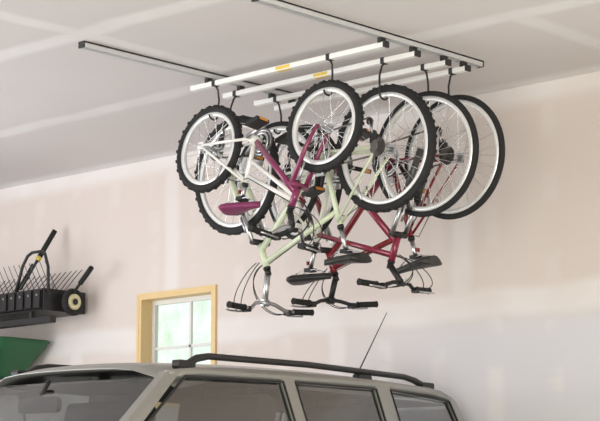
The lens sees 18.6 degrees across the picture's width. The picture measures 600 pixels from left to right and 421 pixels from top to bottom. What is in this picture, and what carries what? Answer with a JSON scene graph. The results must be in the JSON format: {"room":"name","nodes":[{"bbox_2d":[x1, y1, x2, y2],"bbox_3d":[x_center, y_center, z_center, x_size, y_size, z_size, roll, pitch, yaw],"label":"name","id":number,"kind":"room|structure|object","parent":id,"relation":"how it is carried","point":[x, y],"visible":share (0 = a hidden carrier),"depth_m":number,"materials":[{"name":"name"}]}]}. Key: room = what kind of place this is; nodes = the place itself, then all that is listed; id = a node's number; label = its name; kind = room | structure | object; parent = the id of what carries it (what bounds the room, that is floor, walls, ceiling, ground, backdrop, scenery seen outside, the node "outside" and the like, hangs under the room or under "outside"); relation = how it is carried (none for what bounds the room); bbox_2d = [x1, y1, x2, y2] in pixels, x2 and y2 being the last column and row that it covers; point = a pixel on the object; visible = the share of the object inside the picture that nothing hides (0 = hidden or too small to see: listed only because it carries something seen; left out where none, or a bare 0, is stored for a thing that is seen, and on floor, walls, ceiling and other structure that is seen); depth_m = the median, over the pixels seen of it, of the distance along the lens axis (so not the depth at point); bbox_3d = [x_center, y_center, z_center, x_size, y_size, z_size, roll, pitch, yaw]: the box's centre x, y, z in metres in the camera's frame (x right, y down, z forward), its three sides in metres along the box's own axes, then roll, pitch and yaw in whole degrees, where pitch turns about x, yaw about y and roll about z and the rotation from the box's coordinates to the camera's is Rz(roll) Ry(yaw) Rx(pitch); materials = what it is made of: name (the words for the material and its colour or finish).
{"room":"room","nodes":[
{"label":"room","id":0,"kind":"room"},
{"bbox_2d":[0,71,599,420],"bbox_3d":[1.480,0.907,10.027,16.500,3.304,0.160,-9,-13,42],"label":"wall","id":1,"kind":"structure","parent":0,"point":[509,330],"depth_m":10.78,"materials":[{"name":"paint"}]},
{"bbox_2d":[0,336,49,379],"bbox_3d":[-2.151,1.417,12.905,0.839,0.987,0.500,-9,-13,42],"label":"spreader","id":2,"kind":"object","parent":1,"relation":"hanging from","point":[16,353],"visible":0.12,"depth_m":12.79,"materials":[{"name":"green plastic"}]},
{"bbox_2d":[0,229,93,328],"bbox_3d":[-2.014,0.501,12.992,1.708,0.708,0.420,-9,-13,42],"label":"tool rack","id":3,"kind":"object","parent":1,"relation":"attached to","point":[38,306],"visible":1,"depth_m":12.59,"materials":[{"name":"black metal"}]},
{"bbox_2d":[136,285,216,364],"bbox_3d":[-0.774,0.917,12.128,0.759,0.776,0.156,-9,-13,42],"label":"window","id":4,"kind":"structure","parent":1,"relation":"in","point":[176,324],"depth_m":12.24,"materials":[{"name":"brown wood"}]},
{"bbox_2d":[0,0,599,188],"bbox_3d":[-2.073,-1.416,6.548,16.900,0.100,10.678,-9,-13,42],"label":"ceiling","id":5,"kind":"structure","parent":0,"point":[66,109],"depth_m":9.73,"materials":[{"name":"white paint"}]},
{"bbox_2d":[78,0,483,133],"bbox_3d":[-0.111,-0.692,9.638,1.411,0.283,1.738,-9,-13,42],"label":"bike rack","id":6,"kind":"object","parent":5,"relation":"hanging from","point":[415,47],"visible":0.79,"depth_m":9.71,"materials":[{"name":"silver metal"}]},
{"bbox_2d":[175,79,364,253],"bbox_3d":[-0.183,-0.199,9.629,0.500,0.867,1.268,5,-11,-28],"label":"bike","id":7,"kind":"object","parent":6,"relation":"hanging from","point":[258,123],"visible":1,"depth_m":9.51,"materials":[{"name":"white metal"}]},
{"bbox_2d":[194,84,437,316],"bbox_3d":[0.043,-0.031,9.795,1.763,1.137,0.632,-9,-13,42],"label":"bike","id":8,"kind":"object","parent":6,"relation":"hanging from","point":[377,146],"visible":0.8,"depth_m":9.64,"materials":[{"name":"grey rubber"}]},
{"bbox_2d":[235,91,478,293],"bbox_3d":[0.267,-0.049,9.940,1.750,1.049,0.612,-9,-13,42],"label":"bike","id":9,"kind":"object","parent":6,"relation":"hanging from","point":[414,210],"visible":0.55,"depth_m":9.70,"materials":[{"name":"grey rubber"}]},
{"bbox_2d":[266,95,504,309],"bbox_3d":[0.423,-0.018,10.027,1.757,1.080,0.607,-9,-13,42],"label":"bike","id":10,"kind":"object","parent":6,"relation":"hanging from","point":[426,261],"visible":0.56,"depth_m":9.82,"materials":[{"name":"grey rubber"}]},
{"bbox_3d":[-2.073,1.939,5.972,16.900,0.100,10.677,-9,-13,42],"label":"floor","id":11,"kind":"structure","parent":0,"visible":0},
{"bbox_2d":[0,313,463,420],"bbox_3d":[-0.848,1.368,8.625,2.140,2.053,4.710,-7,-12,35],"label":"station wagon","id":12,"kind":"object","parent":11,"relation":"on","point":[178,390],"visible":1,"depth_m":8.51,"materials":[{"name":"grey paint"}]}
]}

